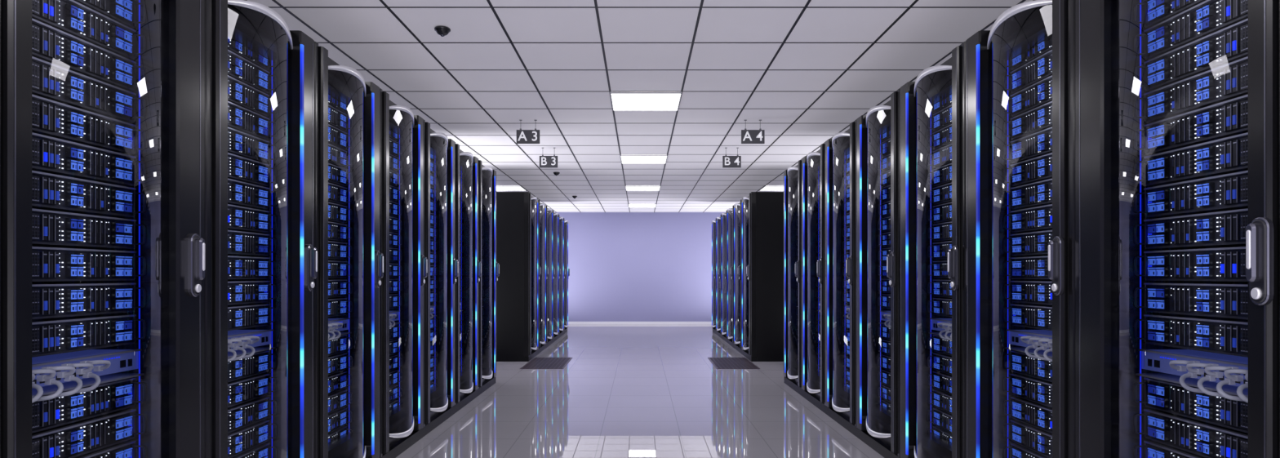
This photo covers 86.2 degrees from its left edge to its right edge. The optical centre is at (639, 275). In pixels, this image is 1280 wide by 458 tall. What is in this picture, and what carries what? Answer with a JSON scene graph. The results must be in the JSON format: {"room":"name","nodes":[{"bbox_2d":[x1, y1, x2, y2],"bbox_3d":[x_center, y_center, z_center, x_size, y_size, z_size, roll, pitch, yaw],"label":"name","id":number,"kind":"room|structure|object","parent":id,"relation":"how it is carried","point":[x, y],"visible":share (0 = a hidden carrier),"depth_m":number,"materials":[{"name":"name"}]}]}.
{"room":"server room","nodes":[
{"label":"server room","id":0,"kind":"room"},
{"bbox_2d":[247,0,1032,212],"bbox_3d":[0.000,-1.590,7.080,9.200,0.100,19.360,0,0,0],"label":"ceiling","id":1,"kind":"structure","parent":0,"point":[425,89],"depth_m":5.24,"materials":[{"name":"tile"}]},
{"bbox_2d":[434,25,450,36],"bbox_3d":[-1.230,-1.512,4.260,0.100,0.050,0.100,0,0,0],"label":"dome camera","id":2,"kind":"object","parent":1,"relation":"attached to","point":[442,30],"visible":1,"depth_m":4.23,"materials":[{"name":"black plastic"}]},
{"bbox_2d":[496,185,526,191],"bbox_3d":[-2.350,-1.528,12.030,0.600,0.016,0.600,0,0,0],"label":"ceiling light","id":3,"kind":"object","parent":1,"relation":"in","point":[499,188],"depth_m":12.00,"materials":[{"name":"white plastic"}]},
{"bbox_2d":[516,120,539,143],"bbox_3d":[-1.110,-1.423,6.790,0.230,0.235,0.022,0,0,0],"label":"aisle sign","id":4,"kind":"object","parent":1,"relation":"hanging from","point":[523,136],"visible":1,"depth_m":6.78,"materials":[{"name":"grey"}]},
{"bbox_2d":[539,147,557,167],"bbox_3d":[-1.105,-1.420,8.270,0.220,0.240,0.022,0,0,0],"label":"aisle sign","id":5,"kind":"object","parent":1,"relation":"hanging from","point":[544,161],"visible":1,"depth_m":8.26,"materials":[{"name":"grey plastic"}]},
{"bbox_2d":[628,204,656,207],"bbox_3d":[0.050,-1.528,15.030,0.600,0.016,0.600,0,0,0],"label":"ceiling light","id":6,"kind":"object","parent":1,"relation":"in","point":[629,205],"depth_m":14.95,"materials":[{"name":"white plastic"}]},
{"bbox_2d":[625,185,660,191],"bbox_3d":[0.050,-1.528,12.030,0.600,0.016,0.600,0,0,0],"label":"ceiling light","id":7,"kind":"object","parent":1,"relation":"in","point":[628,188],"depth_m":12.00,"materials":[{"name":"white plastic"}]},
{"bbox_2d":[620,155,667,163],"bbox_3d":[0.050,-1.528,9.030,0.600,0.016,0.600,0,0,0],"label":"ceiling light","id":8,"kind":"object","parent":1,"relation":"in","point":[624,158],"depth_m":8.96,"materials":[{"name":"white plastic"}]},
{"bbox_2d":[609,91,681,111],"bbox_3d":[0.050,-1.528,6.030,0.600,0.016,0.600,0,0,0],"label":"ceiling light","id":9,"kind":"object","parent":1,"relation":"in","point":[620,100],"depth_m":5.98,"materials":[{"name":"white plastic"}]},
{"bbox_2d":[268,0,1026,212],"bbox_3d":[0.000,-1.538,7.080,9.200,0.004,19.360,0,0,0],"label":"grid","id":10,"kind":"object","parent":1,"relation":"attached to","point":[384,4],"depth_m":4.72,"materials":[{"name":"grey metal"}]},
{"bbox_2d":[722,147,741,167],"bbox_3d":[1.110,-1.420,8.270,0.220,0.240,0.025,0,0,1],"label":"aisle sign","id":11,"kind":"object","parent":1,"relation":"hanging from","point":[727,161],"visible":1,"depth_m":8.26,"materials":[{"name":"grey plastic"}]},
{"bbox_2d":[741,120,764,143],"bbox_3d":[1.120,-1.423,6.790,0.230,0.235,0.022,0,0,0],"label":"aisle sign","id":12,"kind":"object","parent":1,"relation":"hanging from","point":[748,136],"visible":1,"depth_m":6.78,"materials":[{"name":"grey plastic"}]},
{"bbox_2d":[759,185,783,191],"bbox_3d":[2.450,-1.528,12.030,0.600,0.016,0.600,0,0,0],"label":"ceiling light","id":13,"kind":"object","parent":1,"relation":"in","point":[766,188],"depth_m":12.00,"materials":[{"name":"white plastic"}]},
{"bbox_2d":[395,324,884,457],"bbox_3d":[0.000,1.250,7.080,9.200,0.100,19.360,0,0,0],"label":"floor","id":14,"kind":"structure","parent":0,"point":[624,390],"depth_m":6.11,"materials":[{"name":"tile"}]},
{"bbox_2d":[0,0,204,457],"bbox_3d":[-2.099,0.022,2.104,1.103,2.355,0.848,0,0,0],"label":"rack","id":15,"kind":"object","parent":14,"relation":"on","point":[102,102],"visible":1,"depth_m":2.21,"materials":[{"name":"black metal"}]},
{"bbox_2d":[204,0,317,457],"bbox_3d":[-2.099,0.022,2.952,1.103,2.355,0.848,0,0,0],"label":"rack","id":16,"kind":"object","parent":14,"relation":"on","point":[261,255],"visible":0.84,"depth_m":3.08,"materials":[{"name":"black metal"}]},
{"bbox_2d":[314,41,383,457],"bbox_3d":[-2.099,0.022,3.800,1.103,2.355,0.848,0,0,0],"label":"rack","id":17,"kind":"object","parent":14,"relation":"on","point":[348,282],"visible":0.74,"depth_m":4.00,"materials":[{"name":"black metal"}]},
{"bbox_2d":[379,88,427,457],"bbox_3d":[-2.099,0.022,4.648,1.103,2.355,0.848,0,0,0],"label":"rack","id":18,"kind":"object","parent":14,"relation":"on","point":[401,131],"visible":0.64,"depth_m":4.88,"materials":[{"name":"black metal"}]},
{"bbox_2d":[423,119,457,436],"bbox_3d":[-2.099,0.022,5.496,1.103,2.355,0.848,0,0,0],"label":"rack","id":19,"kind":"object","parent":14,"relation":"on","point":[438,150],"visible":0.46,"depth_m":5.73,"materials":[{"name":"black metal"}]},
{"bbox_2d":[454,142,481,413],"bbox_3d":[-2.099,0.022,6.344,1.103,2.355,0.848,0,0,0],"label":"rack","id":20,"kind":"object","parent":14,"relation":"on","point":[466,165],"visible":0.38,"depth_m":6.58,"materials":[{"name":"black metal"}]},
{"bbox_2d":[477,160,499,395],"bbox_3d":[-2.099,0.022,7.192,1.103,2.355,0.848,0,0,0],"label":"rack","id":21,"kind":"object","parent":14,"relation":"on","point":[486,175],"visible":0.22,"depth_m":7.42,"materials":[{"name":"black metal"}]},
{"bbox_2d":[496,191,540,361],"bbox_3d":[-2.038,0.022,9.914,1.103,2.355,0.848,0,0,0],"label":"rack","id":22,"kind":"object","parent":14,"relation":"on","point":[517,212],"visible":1,"depth_m":9.49,"materials":[{"name":"black metal"}]},
{"bbox_2d":[537,200,548,354],"bbox_3d":[-2.038,0.022,10.762,1.103,2.355,0.848,0,0,0],"label":"rack","id":23,"kind":"object","parent":14,"relation":"on","point":[542,206],"visible":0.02,"depth_m":10.99,"materials":[{"name":"black metal"}]},
{"bbox_2d":[520,357,572,368],"bbox_3d":[-1.255,1.197,9.320,0.550,0.006,1.200,0,0,0],"label":"floor vent","id":24,"kind":"object","parent":14,"relation":"in","point":[536,362],"visible":1,"depth_m":9.24,"materials":[{"name":"grey metal"}]},
{"bbox_2d":[545,205,555,348],"bbox_3d":[-2.038,0.022,11.610,1.103,2.355,0.848,0,0,0],"label":"rack","id":25,"kind":"object","parent":14,"relation":"on","point":[548,211],"visible":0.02,"depth_m":11.79,"materials":[{"name":"black metal"}]},
{"bbox_2d":[551,210,560,342],"bbox_3d":[-2.038,0.022,12.458,1.103,2.355,0.848,0,0,0],"label":"rack","id":26,"kind":"object","parent":14,"relation":"on","point":[555,215],"visible":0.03,"depth_m":12.66,"materials":[{"name":"black metal"}]},
{"bbox_2d":[557,214,565,338],"bbox_3d":[-2.038,0.022,13.306,1.103,2.355,0.848,0,0,0],"label":"rack","id":27,"kind":"object","parent":14,"relation":"on","point":[561,222],"visible":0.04,"depth_m":13.54,"materials":[{"name":"black metal"}]},
{"bbox_2d":[563,217,569,334],"bbox_3d":[-2.038,0.022,14.154,1.103,2.355,0.848,0,0,0],"label":"rack","id":28,"kind":"object","parent":14,"relation":"on","point":[566,222],"visible":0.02,"depth_m":14.38,"materials":[{"name":"black metal"}]},
{"bbox_2d":[711,217,716,334],"bbox_3d":[2.038,0.022,14.154,1.103,2.355,0.848,0,0,0],"label":"rack","id":29,"kind":"object","parent":14,"relation":"on","point":[713,222],"visible":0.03,"depth_m":14.38,"materials":[{"name":"black metal"}]},
{"bbox_2d":[715,214,722,338],"bbox_3d":[2.038,0.022,13.306,1.103,2.355,0.848,0,0,0],"label":"rack","id":30,"kind":"object","parent":14,"relation":"on","point":[718,222],"visible":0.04,"depth_m":13.53,"materials":[{"name":"black metal"}]},
{"bbox_2d":[721,210,728,342],"bbox_3d":[2.038,0.022,12.458,1.103,2.355,0.848,0,0,0],"label":"rack","id":31,"kind":"object","parent":14,"relation":"on","point":[724,215],"visible":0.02,"depth_m":12.66,"materials":[{"name":"black metal"}]},
{"bbox_2d":[727,205,734,348],"bbox_3d":[2.038,0.022,11.610,1.103,2.355,0.848,0,0,0],"label":"rack","id":32,"kind":"object","parent":14,"relation":"on","point":[730,211],"visible":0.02,"depth_m":11.80,"materials":[{"name":"black metal"}]},
{"bbox_2d":[707,357,759,368],"bbox_3d":[1.255,1.197,9.320,0.550,0.006,1.200,0,0,0],"label":"floor vent","id":33,"kind":"object","parent":14,"relation":"in","point":[718,362],"visible":1,"depth_m":9.24,"materials":[{"name":"grey metal"}]},
{"bbox_2d":[733,200,742,354],"bbox_3d":[2.038,0.022,10.762,1.103,2.355,0.848,0,0,0],"label":"rack","id":34,"kind":"object","parent":14,"relation":"on","point":[737,206],"visible":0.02,"depth_m":10.99,"materials":[{"name":"black metal"}]},
{"bbox_2d":[741,191,783,361],"bbox_3d":[2.038,0.022,9.914,1.103,2.355,0.848,0,0,0],"label":"rack","id":35,"kind":"object","parent":14,"relation":"on","point":[762,212],"visible":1,"depth_m":9.49,"materials":[{"name":"black metal"}]},
{"bbox_2d":[783,160,802,395],"bbox_3d":[2.099,0.022,7.192,1.103,2.355,0.848,0,0,0],"label":"rack","id":36,"kind":"object","parent":14,"relation":"on","point":[793,175],"visible":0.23,"depth_m":7.42,"materials":[{"name":"black metal"}]},
{"bbox_2d":[801,142,825,413],"bbox_3d":[2.099,0.022,6.344,1.103,2.355,0.848,0,0,0],"label":"rack","id":37,"kind":"object","parent":14,"relation":"on","point":[813,165],"visible":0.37,"depth_m":6.58,"materials":[{"name":"black metal"}]},
{"bbox_2d":[825,119,856,436],"bbox_3d":[2.099,0.022,5.496,1.103,2.355,0.848,0,0,0],"label":"rack","id":38,"kind":"object","parent":14,"relation":"on","point":[841,149],"visible":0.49,"depth_m":5.73,"materials":[{"name":"black metal"}]},
{"bbox_2d":[856,88,900,457],"bbox_3d":[2.099,0.022,4.648,1.103,2.355,0.848,0,0,0],"label":"rack","id":39,"kind":"object","parent":14,"relation":"on","point":[877,131],"visible":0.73,"depth_m":4.88,"materials":[{"name":"black metal"}]},
{"bbox_2d":[900,41,965,457],"bbox_3d":[2.099,0.022,3.800,1.103,2.355,0.848,0,0,0],"label":"rack","id":40,"kind":"object","parent":14,"relation":"on","point":[933,106],"visible":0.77,"depth_m":4.02,"materials":[{"name":"black metal"}]},
{"bbox_2d":[965,0,1075,457],"bbox_3d":[2.099,0.022,2.952,1.103,2.355,0.848,0,0,0],"label":"rack","id":41,"kind":"object","parent":14,"relation":"on","point":[1020,71],"visible":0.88,"depth_m":3.11,"materials":[{"name":"black metal"}]},
{"bbox_2d":[1075,0,1279,457],"bbox_3d":[2.099,0.022,2.104,1.103,2.355,0.848,0,0,0],"label":"rack","id":42,"kind":"object","parent":14,"relation":"on","point":[1177,102],"visible":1,"depth_m":2.23,"materials":[{"name":"black metal"}]},
{"bbox_2d":[554,212,725,321],"bbox_3d":[0.000,-0.170,16.810,9.200,2.940,0.100,0,0,0],"label":"wall","id":43,"kind":"structure","parent":0,"point":[623,266],"depth_m":16.76,"materials":[{"name":"purple paint"}]},
{"bbox_2d":[568,321,711,324],"bbox_3d":[0.000,1.170,16.753,9.200,0.060,0.015,0,0,0],"label":"baseboard","id":44,"kind":"structure","parent":43,"relation":"attached to","point":[569,322],"depth_m":16.75,"materials":[{"name":"white"}]}
]}

